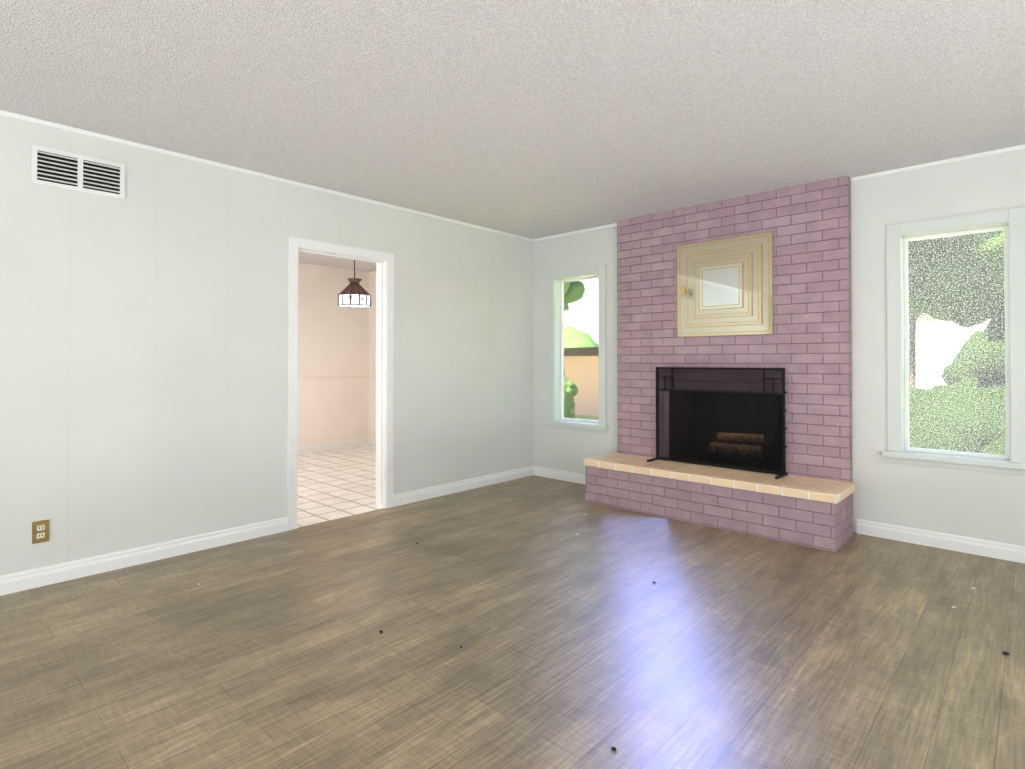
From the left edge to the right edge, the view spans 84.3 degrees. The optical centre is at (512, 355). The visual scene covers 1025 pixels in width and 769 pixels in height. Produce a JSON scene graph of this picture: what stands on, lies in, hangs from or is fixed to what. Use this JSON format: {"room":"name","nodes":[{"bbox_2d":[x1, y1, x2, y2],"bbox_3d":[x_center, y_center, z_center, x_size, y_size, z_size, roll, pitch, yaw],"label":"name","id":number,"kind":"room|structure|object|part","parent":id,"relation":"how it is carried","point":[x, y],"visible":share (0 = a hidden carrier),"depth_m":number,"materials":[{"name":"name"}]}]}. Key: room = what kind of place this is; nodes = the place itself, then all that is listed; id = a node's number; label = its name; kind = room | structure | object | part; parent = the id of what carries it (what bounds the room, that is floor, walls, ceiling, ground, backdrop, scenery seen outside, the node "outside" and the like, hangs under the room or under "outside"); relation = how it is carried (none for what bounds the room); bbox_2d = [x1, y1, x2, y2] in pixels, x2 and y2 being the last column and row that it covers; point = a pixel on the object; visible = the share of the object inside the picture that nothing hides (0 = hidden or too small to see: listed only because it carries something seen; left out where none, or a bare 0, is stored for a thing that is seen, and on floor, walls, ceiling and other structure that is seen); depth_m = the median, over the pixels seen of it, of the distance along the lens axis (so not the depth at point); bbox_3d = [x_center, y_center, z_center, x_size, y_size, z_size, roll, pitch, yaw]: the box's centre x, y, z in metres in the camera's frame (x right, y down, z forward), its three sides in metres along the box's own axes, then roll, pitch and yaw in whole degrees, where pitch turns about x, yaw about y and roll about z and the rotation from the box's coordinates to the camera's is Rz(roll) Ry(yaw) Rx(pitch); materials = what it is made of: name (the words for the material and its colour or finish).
{"room":"living room","nodes":[
{"label":"living room","id":0,"kind":"room"},
{"bbox_2d":[0,115,532,575],"bbox_3d":[-2.398,-0.064,3.164,0.120,2.550,7.870,-1,-1,43],"label":"wall","id":1,"kind":"structure","parent":0,"point":[144,362],"depth_m":3.51,"materials":[{"name":"paint"}]},
{"bbox_2d":[32,519,48,543],"bbox_3d":[-2.477,0.924,2.975,0.006,0.114,0.070,-1,-1,43],"label":"electrical outlet plate","id":2,"kind":"object","parent":1,"relation":"attached to","point":[40,531],"visible":1,"depth_m":2.97,"materials":[{"name":"gold metal"}]},
{"bbox_2d":[31,145,124,199],"bbox_3d":[-2.370,-1.000,3.106,0.013,0.200,0.410,-1,-1,43],"label":"air vent","id":3,"kind":"object","parent":1,"relation":"in","point":[50,167],"visible":1,"depth_m":3.10,"materials":[{"name":"silver metal"}]},
{"bbox_2d":[0,517,287,595],"bbox_3d":[-3.244,1.153,2.138,0.015,0.096,4.935,-1,-1,43],"label":"baseboard","id":4,"kind":"structure","parent":1,"relation":"attached to","point":[40,577],"depth_m":3.27,"materials":[{"name":"white wood"}]},
{"bbox_2d":[0,110,532,241],"bbox_3d":[-2.357,-1.228,3.117,0.020,0.021,7.600,-1,-1,43],"label":"trim","id":5,"kind":"structure","parent":1,"relation":"attached to","point":[217,164],"depth_m":3.64,"materials":[{"name":"white"}]},
{"bbox_2d":[287,236,393,530],"bbox_3d":[-1.320,0.195,4.330,0.156,2.055,0.880,-1,-1,43],"label":"door frame","id":6,"kind":"structure","parent":1,"relation":"attached to","point":[384,261],"depth_m":4.55,"materials":[{"name":"white wood"}]},
{"bbox_2d":[382,278,385,480],"bbox_3d":[-1.038,0.190,4.567,0.040,1.630,0.010,-1,-1,43],"label":"door jamb hinges","id":7,"kind":"object","parent":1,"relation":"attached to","point":[383,379],"visible":1,"depth_m":4.56,"materials":[{"name":"white"}]},
{"bbox_2d":[393,466,531,506],"bbox_3d":[-0.374,1.184,5.240,0.015,0.096,1.755,-1,-1,43],"label":"baseboard","id":8,"kind":"structure","parent":1,"relation":"attached to","point":[403,498],"depth_m":5.11,"materials":[{"name":"white wood"}]},
{"bbox_2d":[297,262,368,445],"bbox_3d":[-3.316,-0.028,6.737,0.120,2.550,3.870,-1,-1,43],"label":"wall","id":9,"kind":"structure","parent":0,"point":[333,337],"depth_m":7.59,"materials":[{"name":"beige paint"}]},
{"bbox_2d":[297,438,367,453],"bbox_3d":[-3.266,1.198,6.679,0.015,0.096,3.630,-1,-1,43],"label":"baseboard","id":10,"kind":"structure","parent":9,"relation":"attached to","point":[333,445],"depth_m":7.58,"materials":[{"name":"white wood"}]},
{"bbox_2d":[298,373,368,377],"bbox_3d":[-3.265,0.261,6.687,0.018,0.050,3.630,-1,-1,43],"label":"trim","id":11,"kind":"structure","parent":9,"relation":"attached to","point":[331,375],"depth_m":7.59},
{"bbox_2d":[0,445,1024,768],"bbox_3d":[-1.437,1.262,2.261,8.940,0.120,7.870,-1,-1,43],"label":"floor","id":12,"kind":"structure","parent":0,"point":[532,621],"depth_m":2.33,"materials":[{"name":"wood"}]},
{"bbox_2d":[198,514,1008,750],"bbox_3d":[0.424,1.202,2.802,3.314,0.010,2.863,-1,-1,43],"label":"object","id":13,"kind":"structure","parent":12,"relation":"on","point":[612,747],"depth_m":2.33,"materials":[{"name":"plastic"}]},
{"bbox_2d":[584,176,854,551],"bbox_3d":[1.672,0.000,4.544,1.912,2.447,1.114,-1,-1,43],"label":"fireplace","id":14,"kind":"object","parent":12,"relation":"on","point":[807,500],"visible":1,"depth_m":4.17,"materials":[{"name":"brick"}]},
{"bbox_2d":[647,367,787,478],"bbox_3d":[1.553,0.478,4.373,1.032,0.774,0.220,-1,-1,43],"label":"fire screen","id":15,"kind":"object","parent":14,"relation":"on","point":[783,473],"visible":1,"depth_m":4.37,"materials":[{"name":"black metal"}]},
{"bbox_2d":[677,232,773,336],"bbox_3d":[1.638,-0.536,4.439,0.760,0.760,0.050,-1,-1,43],"label":"mirror","id":16,"kind":"object","parent":14,"relation":"attached to","point":[724,287],"visible":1,"depth_m":4.40,"materials":[{"name":"gold glass"}]},
{"bbox_2d":[698,401,781,468],"bbox_3d":[1.864,0.609,4.602,0.616,0.526,0.320,-1,-1,43],"label":"firewood logs","id":17,"kind":"object","parent":14,"relation":"in","point":[748,449],"depth_m":4.54,"materials":[{"name":"brown wood"}]},
{"bbox_2d":[0,0,1024,271],"bbox_3d":[-1.437,-1.298,2.287,8.940,0.100,7.870,-1,-1,43],"label":"ceiling","id":18,"kind":"structure","parent":0,"point":[533,119],"depth_m":2.67,"materials":[{"name":"white paint"}]},
{"bbox_2d":[338,260,370,307],"bbox_3d":[-1.768,-0.880,6.342,0.360,0.653,0.360,-1,-1,43],"label":"pendant lamp","id":19,"kind":"object","parent":18,"relation":"hanging from","point":[354,293],"visible":0.94,"depth_m":6.23,"materials":[{"name":"brown"}]},
{"bbox_2d":[368,149,1024,545],"bbox_3d":[1.228,-0.045,5.067,8.820,2.550,0.150,-1,-1,43],"label":"wall","id":20,"kind":"structure","parent":0,"point":[989,506],"depth_m":3.82,"materials":[{"name":"paint"}]},
{"bbox_2d":[368,438,375,445],"bbox_3d":[-0.942,1.201,6.990,2.945,0.096,0.015,-1,-1,43],"label":"baseboard","id":21,"kind":"structure","parent":20,"relation":"attached to","point":[372,442],"depth_m":7.94,"materials":[{"name":"white"}]},
{"bbox_2d":[532,466,584,483],"bbox_3d":[0.607,1.187,5.518,1.017,0.096,0.015,-1,-1,43],"label":"baseboard","id":22,"kind":"structure","parent":20,"relation":"attached to","point":[568,476],"depth_m":5.64,"materials":[{"name":"white wood"}]},
{"bbox_2d":[533,223,616,241],"bbox_3d":[0.612,-1.204,5.533,1.038,0.021,0.020,-1,-1,43],"label":"trim","id":23,"kind":"structure","parent":20,"relation":"attached to","point":[615,224],"depth_m":5.52,"materials":[{"name":"white"}]},
{"bbox_2d":[543,264,608,432],"bbox_3d":[0.656,-0.064,5.559,0.746,1.577,0.205,-1,-1,43],"label":"window","id":24,"kind":"structure","parent":20,"relation":"in","point":[557,280],"depth_m":5.66,"materials":[{"name":"white paint"}]},
{"bbox_3d":[0.693,-0.060,5.599,0.492,1.382,0.004,-1,-1,43],"label":"glass","id":25,"kind":"part","parent":24,"relation":"part of","materials":[{"name":"clear glass"}]},
{"bbox_2d":[851,144,1024,181],"bbox_3d":[3.333,-1.229,3.015,2.688,0.021,0.020,-1,-1,43],"label":"trim","id":26,"kind":"structure","parent":20,"relation":"attached to","point":[1019,147],"depth_m":3.58,"materials":[{"name":"white"}]},
{"bbox_2d":[856,519,1024,562],"bbox_3d":[3.336,1.161,2.993,2.647,0.096,0.015,-1,-1,43],"label":"baseboard","id":27,"kind":"structure","parent":20,"relation":"attached to","point":[1004,551],"depth_m":3.56,"materials":[{"name":"white wood"}]},
{"bbox_2d":[882,206,1024,475],"bbox_3d":[2.792,-0.083,3.583,0.746,1.577,0.205,-1,-1,43],"label":"window","id":28,"kind":"structure","parent":20,"relation":"in","point":[1010,222],"depth_m":3.60,"materials":[{"name":"white paint"}]},
{"bbox_3d":[2.829,-0.079,3.623,0.492,1.382,0.004,-1,-1,43],"label":"glass","id":29,"kind":"part","parent":28,"relation":"part of","materials":[{"name":"clear glass"}]},
{"label":"outside","id":30,"kind":"structure","parent":0,"visible":0},
{"bbox_2d":[575,415,598,419],"bbox_3d":[12.611,1.832,25.171,52.000,0.200,44.849,-1,-1,43],"label":"lawn","id":31,"kind":"structure","parent":30,"point":[592,418],"depth_m":14.93,"materials":[{"name":"green plant"}]},
{"bbox_2d":[564,371,578,418],"bbox_3d":[0.647,0.907,9.980,1.013,1.413,1.014,-1,-1,43],"label":"bush","id":32,"kind":"object","parent":31,"relation":"on","point":[571,403],"depth_m":9.72,"materials":[{"name":"green plant"}]},
{"bbox_2d":[564,347,598,416],"bbox_3d":[0.217,0.722,17.234,16.600,1.860,0.450,-1,-1,43],"label":"wall","id":33,"kind":"structure","parent":31,"relation":"on","point":[587,370],"depth_m":15.43,"materials":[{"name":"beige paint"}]},
{"bbox_2d":[564,281,598,347],"bbox_3d":[1.480,-1.181,22.773,14.194,5.974,18.471,-1,-1,43],"label":"trees","id":34,"kind":"object","parent":31,"relation":"on","point":[572,335],"depth_m":23.74,"materials":[{"name":"green plant"}]},
{"bbox_2d":[916,313,988,389],"bbox_3d":[19.303,-0.140,15.490,17.800,3.550,2.600,-1,-1,43],"label":"house","id":35,"kind":"structure","parent":31,"relation":"on","point":[926,339],"depth_m":18.94,"materials":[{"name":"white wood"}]},
{"bbox_2d":[908,230,1005,454],"bbox_3d":[6.293,-0.354,6.966,4.370,4.552,5.775,-1,-1,43],"label":"tree","id":36,"kind":"object","parent":31,"relation":"on","point":[967,389],"depth_m":5.67,"materials":[{"name":"green plant"}]}
]}

